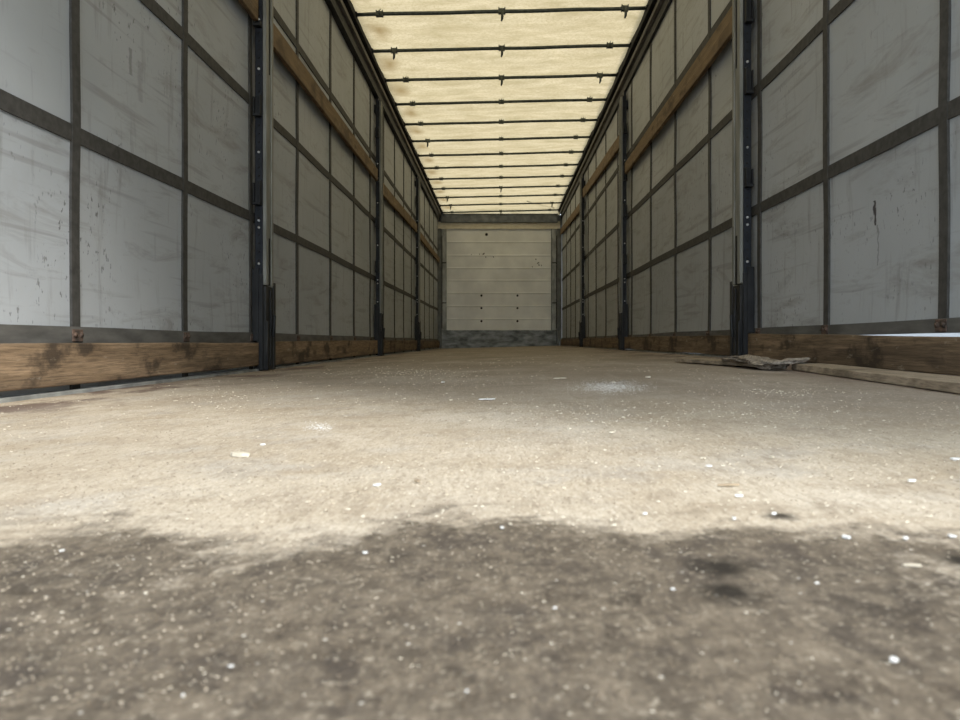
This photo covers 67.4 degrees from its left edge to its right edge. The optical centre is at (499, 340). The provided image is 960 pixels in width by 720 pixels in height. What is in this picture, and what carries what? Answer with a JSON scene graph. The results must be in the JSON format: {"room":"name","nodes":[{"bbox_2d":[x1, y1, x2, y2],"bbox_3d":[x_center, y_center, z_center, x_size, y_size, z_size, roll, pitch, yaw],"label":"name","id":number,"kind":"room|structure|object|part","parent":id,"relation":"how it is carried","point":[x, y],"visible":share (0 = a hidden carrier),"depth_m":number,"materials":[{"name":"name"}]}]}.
{"room":"cargo space","nodes":[
{"label":"cargo space","id":0,"kind":"room"},
{"bbox_2d":[0,0,437,396],"bbox_3d":[-1.237,-1.220,7.025,0.031,2.801,14.750,0,0,0],"label":"wall","id":1,"kind":"structure","parent":0,"point":[127,127],"depth_m":2.80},
{"bbox_3d":[-1.230,-0.016,2.096,0.004,0.036,0.052,0,0,0],"label":"buckle plate","id":2,"kind":"part","parent":1,"relation":"part of","materials":[{"name":"brown metal"}]},
{"bbox_3d":[-1.230,-0.016,2.825,0.004,0.036,0.052,0,0,0],"label":"buckle plate","id":3,"kind":"part","parent":1,"relation":"part of","materials":[{"name":"metal"}]},
{"bbox_2d":[0,348,438,402],"bbox_3d":[-1.218,0.154,7.025,0.027,0.032,14.750,0,0,0],"label":"trim","id":4,"kind":"structure","parent":1,"relation":"attached to","point":[133,384],"depth_m":2.40,"materials":[{"name":"grey metal"}]},
{"bbox_2d":[325,0,442,220],"bbox_3d":[-1.198,-2.538,7.065,0.127,0.270,14.830,0,0,0],"label":"trim","id":5,"kind":"structure","parent":1,"relation":"attached to","point":[343,13],"depth_m":6.89,"materials":[{"name":"metal"}]},
{"bbox_2d":[403,117,597,125],"bbox_3d":[0.013,-2.606,8.537,2.344,0.105,0.047,0,0,0],"label":"bow","id":6,"kind":"object","parent":1,"relation":"attached to","point":[583,119],"visible":0.9,"depth_m":8.53,"materials":[{"name":"black metal"}]},
{"bbox_2d":[418,149,583,156],"bbox_3d":[0.013,-2.602,9.966,2.344,0.105,0.047,0,0,0],"label":"bow","id":7,"kind":"object","parent":1,"relation":"attached to","point":[571,151],"visible":0.95,"depth_m":9.96,"materials":[{"name":"black metal"}]},
{"bbox_2d":[423,163,578,169],"bbox_3d":[0.013,-2.599,10.681,2.344,0.105,0.047,0,0,0],"label":"bow","id":8,"kind":"object","parent":1,"relation":"attached to","point":[564,164],"visible":0.96,"depth_m":10.67,"materials":[{"name":"black metal"}]},
{"bbox_2d":[395,96,607,105],"bbox_3d":[0.013,-2.607,7.822,2.344,0.105,0.047,0,0,0],"label":"bow","id":9,"kind":"object","parent":1,"relation":"attached to","point":[589,99],"visible":0.93,"depth_m":7.81,"materials":[{"name":"black metal"}]},
{"bbox_2d":[0,346,959,719],"bbox_3d":[0.000,0.120,7.025,2.480,0.064,14.750,0,0,0],"label":"floor","id":10,"kind":"structure","parent":0,"point":[874,645],"depth_m":0.43,"materials":[{"name":"beige concrete"}]},
{"bbox_2d":[0,343,258,391],"bbox_3d":[-1.209,0.064,1.619,0.030,0.119,3.898,0,0,0],"label":"board","id":11,"kind":"object","parent":10,"relation":"on","point":[22,365],"visible":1,"depth_m":2.19,"materials":[{"name":"brown wood"}]},
{"bbox_2d":[231,452,249,456],"bbox_3d":[-0.285,0.124,0.788,0.028,0.004,0.010,0,0,26],"label":"wood splinter","id":12,"kind":"object","parent":10,"relation":"on","point":[235,454],"visible":1,"depth_m":0.78,"materials":[{"name":"beige wood"}]},
{"bbox_2d":[252,0,275,369],"bbox_3d":[-1.192,-1.140,3.652,0.096,2.571,0.200,0,0,0],"label":"post","id":13,"kind":"object","parent":10,"relation":"on","point":[263,294],"visible":1,"depth_m":3.59,"materials":[{"name":"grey metal"}]},
{"bbox_2d":[238,0,257,20],"bbox_3d":[-1.210,-1.630,1.619,0.028,0.139,3.898,0,0,0],"label":"board","id":14,"kind":"object","parent":13,"relation":"attached to","point":[250,6],"visible":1,"depth_m":3.48,"materials":[{"name":"brown wood"}]},
{"bbox_3d":[-1.206,-0.107,3.584,0.052,0.506,0.016,0,0,0],"label":"plate","id":15,"kind":"part","parent":13,"relation":"part of","materials":[{"name":"metal"}]},
{"bbox_3d":[-1.200,-1.230,3.588,0.037,2.260,0.016,0,0,0],"label":"perforated rail","id":16,"kind":"part","parent":13,"relation":"part of","materials":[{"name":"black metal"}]},
{"bbox_3d":[-1.156,-0.090,3.671,0.018,0.141,0.034,0,0,14],"label":"latch lever","id":17,"kind":"part","parent":13,"relation":"part of","materials":[{"name":"metal"}]},
{"bbox_2d":[303,421,337,431],"bbox_3d":[-0.265,0.125,1.058,0.062,0.002,0.159,0,0,-12],"label":"powder","id":18,"kind":"object","parent":10,"relation":"on","point":[305,421],"visible":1,"depth_m":1.05,"materials":[{"name":"white"}]},
{"bbox_2d":[276,340,377,364],"bbox_3d":[-1.210,0.060,5.395,0.030,0.136,3.306,0,0,0],"label":"board","id":19,"kind":"object","parent":10,"relation":"on","point":[287,352],"visible":0.88,"depth_m":4.77,"materials":[{"name":"brown wood"}]},
{"bbox_2d":[374,98,384,355],"bbox_3d":[-1.192,-1.140,7.132,0.096,2.571,0.200,0,0,0],"label":"post","id":20,"kind":"object","parent":10,"relation":"on","point":[379,330],"visible":0.98,"depth_m":7.07,"materials":[{"name":"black metal"}]},
{"bbox_2d":[273,23,377,180],"bbox_3d":[-1.208,-1.622,5.395,0.029,0.125,3.306,0,0,0],"label":"board","id":21,"kind":"object","parent":20,"relation":"attached to","point":[282,49],"visible":0.89,"depth_m":4.71,"materials":[{"name":"brown wood"}]},
{"bbox_3d":[-1.206,-0.107,7.064,0.052,0.506,0.016,0,0,0],"label":"plate","id":22,"kind":"part","parent":20,"relation":"part of","materials":[{"name":"metal"}]},
{"bbox_3d":[-1.200,-1.230,7.068,0.037,2.260,0.016,0,0,0],"label":"perforated rail","id":23,"kind":"part","parent":20,"relation":"part of","materials":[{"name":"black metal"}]},
{"bbox_3d":[-1.155,-0.090,7.151,0.022,0.141,0.032,0,0,0],"label":"latch lever","id":24,"kind":"part","parent":20,"relation":"part of","materials":[{"name":"metal"}]},
{"bbox_2d":[383,183,416,231],"bbox_3d":[-1.209,-1.595,8.815,0.028,0.191,3.186,0,0,0],"label":"board","id":25,"kind":"object","parent":20,"relation":"attached to","point":[389,197],"visible":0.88,"depth_m":8.49,"materials":[{"name":"brown wood"}]},
{"bbox_2d":[384,340,416,352],"bbox_3d":[-1.210,0.057,8.815,0.030,0.133,3.186,0,0,0],"label":"board","id":26,"kind":"object","parent":10,"relation":"on","point":[389,345],"visible":0.84,"depth_m":8.56,"materials":[{"name":"brown wood"}]},
{"bbox_2d":[415,176,421,350],"bbox_3d":[-1.192,-1.140,10.492,0.096,2.571,0.200,0,0,0],"label":"post","id":27,"kind":"object","parent":10,"relation":"on","point":[418,334],"visible":0.98,"depth_m":10.43,"materials":[{"name":"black metal"}]},
{"bbox_3d":[-1.206,-0.107,10.424,0.052,0.506,0.016,0,0,0],"label":"plate","id":28,"kind":"part","parent":27,"relation":"part of","materials":[{"name":"metal"}]},
{"bbox_3d":[-1.200,-1.230,10.428,0.037,2.260,0.016,0,0,0],"label":"perforated rail","id":29,"kind":"part","parent":27,"relation":"part of","materials":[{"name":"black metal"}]},
{"bbox_2d":[420,232,439,262],"bbox_3d":[-1.210,-1.596,12.426,0.028,0.110,3.688,0,0,0],"label":"board","id":30,"kind":"object","parent":27,"relation":"attached to","point":[423,240],"visible":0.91,"depth_m":12.19,"materials":[{"name":"brown wood"}]},
{"bbox_2d":[421,340,439,348],"bbox_3d":[-1.210,0.058,12.426,0.030,0.134,3.688,0,0,0],"label":"board","id":31,"kind":"object","parent":10,"relation":"on","point":[424,344],"visible":0.82,"depth_m":12.22,"materials":[{"name":"brown wood"}]},
{"bbox_2d":[0,354,959,714],"bbox_3d":[0.010,0.118,5.952,2.348,0.058,11.467,0,0,0],"label":"debris specks","id":32,"kind":"object","parent":10,"relation":"on","point":[509,523],"visible":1,"depth_m":0.38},
{"bbox_2d":[560,339,578,345],"bbox_3d":[1.210,0.021,12.411,0.030,0.117,3.658,0,0,0],"label":"board","id":33,"kind":"object","parent":10,"relation":"on","point":[572,342],"visible":0.76,"depth_m":12.22,"materials":[{"name":"brown wood"}]},
{"bbox_2d":[578,174,584,346],"bbox_3d":[1.192,-1.169,10.492,0.096,2.511,0.200,0,0,0],"label":"post","id":34,"kind":"object","parent":10,"relation":"on","point":[581,334],"visible":0.98,"depth_m":10.43,"materials":[{"name":"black metal"}]},
{"bbox_2d":[560,203,579,234],"bbox_3d":[1.209,-2.081,12.411,0.029,0.280,3.658,0,0,0],"label":"board","id":35,"kind":"object","parent":34,"relation":"attached to","point":[576,211],"visible":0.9,"depth_m":12.22,"materials":[{"name":"brown wood"}]},
{"bbox_3d":[1.206,-0.137,10.424,0.052,0.446,0.016,0,0,0],"label":"plate","id":36,"kind":"part","parent":34,"relation":"part of","materials":[{"name":"metal"}]},
{"bbox_3d":[1.200,-1.230,10.428,0.037,2.260,0.016,0,0,0],"label":"perforated rail","id":37,"kind":"part","parent":34,"relation":"part of","materials":[{"name":"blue metal"}]},
{"bbox_2d":[583,337,617,348],"bbox_3d":[1.210,0.021,8.748,0.030,0.117,3.312,0,0,0],"label":"board","id":38,"kind":"object","parent":10,"relation":"on","point":[587,342],"visible":0.88,"depth_m":8.48,"materials":[{"name":"brown wood"}]},
{"bbox_2d":[568,378,649,392],"bbox_3d":[0.289,0.112,1.828,0.235,0.007,0.658,0,0,5],"label":"powder","id":39,"kind":"object","parent":10,"relation":"on","point":[604,378],"visible":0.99,"depth_m":1.77,"materials":[{"name":"white"}]},
{"bbox_2d":[617,91,627,349],"bbox_3d":[1.192,-1.169,7.002,0.096,2.511,0.200,0,0,0],"label":"post","id":40,"kind":"object","parent":10,"relation":"on","point":[622,330],"visible":0.98,"depth_m":6.94,"materials":[{"name":"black metal"}]},
{"bbox_2d":[583,136,618,197],"bbox_3d":[1.209,-2.071,8.748,0.029,0.259,3.312,0,0,0],"label":"board","id":41,"kind":"object","parent":40,"relation":"attached to","point":[613,150],"visible":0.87,"depth_m":8.39,"materials":[{"name":"brown wood"}]},
{"bbox_3d":[1.206,-0.137,6.934,0.052,0.446,0.016,0,0,0],"label":"plate","id":42,"kind":"part","parent":40,"relation":"part of","materials":[{"name":"metal"}]},
{"bbox_3d":[1.200,-1.230,6.938,0.037,2.260,0.016,0,0,0],"label":"perforated rail","id":43,"kind":"part","parent":40,"relation":"part of","materials":[{"name":"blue metal"}]},
{"bbox_2d":[625,7,731,173],"bbox_3d":[1.209,-1.661,5.283,0.029,0.138,3.262,0,0,0],"label":"board","id":44,"kind":"object","parent":40,"relation":"attached to","point":[722,35],"visible":0.91,"depth_m":4.57,"materials":[{"name":"brown wood"}]},
{"bbox_2d":[624,335,729,355],"bbox_3d":[1.210,0.019,5.283,0.031,0.118,3.262,0,0,0],"label":"board","id":45,"kind":"object","parent":10,"relation":"on","point":[710,344],"visible":0.88,"depth_m":4.70,"materials":[{"name":"brown wood"}]},
{"bbox_2d":[675,358,752,366],"bbox_3d":[0.894,0.085,2.905,0.086,0.021,0.807,0,0,-7],"label":"plank","id":46,"kind":"object","parent":10,"relation":"on","point":[688,360],"visible":0.7,"depth_m":2.93,"materials":[{"name":"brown wood"}]},
{"bbox_2d":[721,354,809,369],"bbox_3d":[0.888,0.072,2.547,0.140,0.047,0.505,0,0,-11],"label":"strap","id":47,"kind":"object","parent":46,"relation":"on","point":[763,363],"visible":1,"depth_m":2.40,"materials":[{"name":"grey fabric"}]},
{"bbox_2d":[717,483,738,485],"bbox_3d":[0.180,0.114,0.570,0.018,0.002,0.003,0,0,0],"label":"light splinter","id":48,"kind":"object","parent":10,"relation":"on","point":[722,484],"visible":1,"depth_m":0.57,"materials":[{"name":"beige wood"}]},
{"bbox_2d":[729,0,753,355],"bbox_3d":[1.192,-1.169,3.562,0.096,2.511,0.200,0,0,0],"label":"post","id":49,"kind":"object","parent":10,"relation":"on","point":[741,315],"visible":0.94,"depth_m":3.50,"materials":[{"name":"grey metal"}]},
{"bbox_3d":[1.155,-0.090,3.580,0.020,0.141,0.034,0,0,0],"label":"latch lever","id":50,"kind":"part","parent":49,"relation":"part of","materials":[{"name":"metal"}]},
{"bbox_3d":[1.200,-1.230,3.498,0.037,2.260,0.016,0,0,0],"label":"perforated rail","id":51,"kind":"part","parent":49,"relation":"part of","materials":[{"name":"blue metal"}]},
{"bbox_3d":[1.206,-0.137,3.494,0.052,0.446,0.016,0,0,0],"label":"plate","id":52,"kind":"part","parent":49,"relation":"part of","materials":[{"name":"metal"}]},
{"bbox_2d":[748,333,959,375],"bbox_3d":[1.210,0.035,1.572,0.030,0.142,3.804,0,0,0],"label":"board","id":53,"kind":"object","parent":10,"relation":"on","point":[923,354],"visible":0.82,"depth_m":2.33,"materials":[{"name":"brown wood"}]},
{"bbox_2d":[792,363,959,393],"bbox_3d":[0.925,0.085,1.650,0.099,0.026,1.418,0,0,6],"label":"plank","id":54,"kind":"object","parent":10,"relation":"on","point":[945,383],"visible":1,"depth_m":1.66,"materials":[{"name":"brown wood"}]},
{"bbox_2d":[890,656,897,661],"bbox_3d":[0.142,0.115,0.260,0.003,0.001,0.002,0,0,0],"label":"chip","id":55,"kind":"object","parent":10,"relation":"on","point":[892,659],"visible":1,"depth_m":0.26,"materials":[{"name":"white"}]},
{"bbox_2d":[902,564,921,566],"bbox_3d":[0.208,0.113,0.364,0.009,0.001,0.003,0,0,21],"label":"chip","id":56,"kind":"object","parent":10,"relation":"on","point":[915,565],"visible":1,"depth_m":0.36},
{"bbox_2d":[350,0,647,214],"bbox_3d":[0.000,-2.579,7.025,2.400,0.220,14.750,0,0,0],"label":"ceiling","id":57,"kind":"structure","parent":0,"point":[579,27],"depth_m":7.34,"materials":[{"name":"beige fabric"}]},
{"bbox_2d":[436,193,564,201],"bbox_3d":[0.013,-2.556,12.823,2.344,0.171,0.054,0,0,0],"label":"bow","id":58,"kind":"object","parent":57,"relation":"attached to","point":[555,194],"visible":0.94,"depth_m":12.82,"materials":[{"name":"black metal"}]},
{"bbox_2d":[432,184,568,191],"bbox_3d":[0.013,-2.570,12.108,2.344,0.149,0.054,0,0,0],"label":"bow","id":59,"kind":"object","parent":57,"relation":"attached to","point":[556,185],"visible":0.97,"depth_m":12.10,"materials":[{"name":"black metal"}]},
{"bbox_2d":[354,4,647,20],"bbox_3d":[0.013,-2.581,5.673,2.344,0.137,0.054,0,0,0],"label":"bow","id":60,"kind":"object","parent":57,"relation":"attached to","point":[624,8],"visible":0.96,"depth_m":5.67,"materials":[{"name":"black metal"}]},
{"bbox_2d":[384,72,617,85],"bbox_3d":[0.013,-2.580,7.103,2.344,0.137,0.054,0,0,0],"label":"bow","id":61,"kind":"object","parent":57,"relation":"attached to","point":[600,76],"visible":0.95,"depth_m":7.10,"materials":[{"name":"black metal"}]},
{"bbox_2d":[428,174,573,180],"bbox_3d":[0.013,-2.596,11.396,2.344,0.105,0.047,0,0,0],"label":"bow","id":62,"kind":"object","parent":57,"relation":"attached to","point":[560,175],"visible":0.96,"depth_m":11.39,"materials":[{"name":"black metal"}]},
{"bbox_2d":[371,41,631,59],"bbox_3d":[0.013,-2.576,6.388,2.344,0.171,0.054,0,0,0],"label":"bow","id":63,"kind":"object","parent":57,"relation":"attached to","point":[607,45],"visible":0.94,"depth_m":6.38,"materials":[{"name":"black metal"}]},
{"bbox_2d":[437,214,561,348],"bbox_3d":[0.000,-1.115,14.390,2.640,2.830,0.200,0,0,0],"label":"wall","id":64,"kind":"structure","parent":0,"point":[499,277],"depth_m":14.40,"materials":[{"name":"white metal"}]},
{"bbox_3d":[-1.210,-1.038,14.370,0.090,2.395,0.140,0,0,0],"label":"corner post","id":65,"kind":"part","parent":64,"relation":"part of","materials":[{"name":"grey metal"}]},
{"bbox_3d":[-0.025,-0.028,14.400,2.290,0.375,0.060,0,0,0],"label":"kick plate","id":66,"kind":"part","parent":64,"relation":"part of","materials":[{"name":"grey metal"}]},
{"bbox_2d":[442,209,557,214],"bbox_3d":[0.013,-2.557,14.253,2.344,0.149,0.054,0,0,0],"label":"bow","id":67,"kind":"object","parent":64,"relation":"attached to","point":[452,211],"visible":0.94,"depth_m":14.25,"materials":[{"name":"black metal"}]},
{"bbox_3d":[1.180,-1.038,14.370,0.090,2.395,0.140,0,0,0],"label":"corner post","id":68,"kind":"part","parent":64,"relation":"part of","materials":[{"name":"grey metal"}]},
{"bbox_2d":[562,0,959,353],"bbox_3d":[1.237,-1.245,7.025,0.032,2.750,14.750,0,0,0],"label":"wall","id":69,"kind":"structure","parent":0,"point":[855,104],"depth_m":3.03,"materials":[{"name":"grey fabric"}]},
{"bbox_2d":[439,201,560,209],"bbox_3d":[0.013,-2.545,13.538,2.344,0.158,0.054,0,0,0],"label":"bow","id":70,"kind":"object","parent":69,"relation":"attached to","point":[550,202],"visible":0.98,"depth_m":13.53,"materials":[{"name":"black metal"}]},
{"bbox_2d":[411,134,590,146],"bbox_3d":[0.013,-2.571,9.248,2.344,0.170,0.054,0,0,0],"label":"bow","id":71,"kind":"object","parent":69,"relation":"attached to","point":[576,136],"visible":0.97,"depth_m":9.24,"materials":[{"name":"black metal"}]},
{"bbox_2d":[558,0,672,218],"bbox_3d":[1.220,-2.579,7.065,0.129,0.270,14.830,0,0,0],"label":"trim","id":72,"kind":"structure","parent":69,"relation":"attached to","point":[652,18],"depth_m":7.02,"materials":[{"name":"metal"}]},
{"bbox_2d":[561,345,909,371],"bbox_3d":[1.218,0.093,7.025,0.027,0.032,14.750,0,0,0],"label":"trim","id":73,"kind":"structure","parent":69,"relation":"attached to","point":[681,353],"depth_m":5.03,"materials":[{"name":"brown wood"}]},
{"bbox_3d":[1.229,-0.043,2.726,0.004,0.036,0.052,0,0,0],"label":"buckle plate","id":74,"kind":"part","parent":69,"relation":"part of","materials":[{"name":"brown metal"}]},
{"bbox_3d":[1.228,-0.043,2.006,0.004,0.036,0.052,0,0,0],"label":"buckle plate","id":75,"kind":"part","parent":69,"relation":"part of","materials":[{"name":"brown metal"}]}
]}

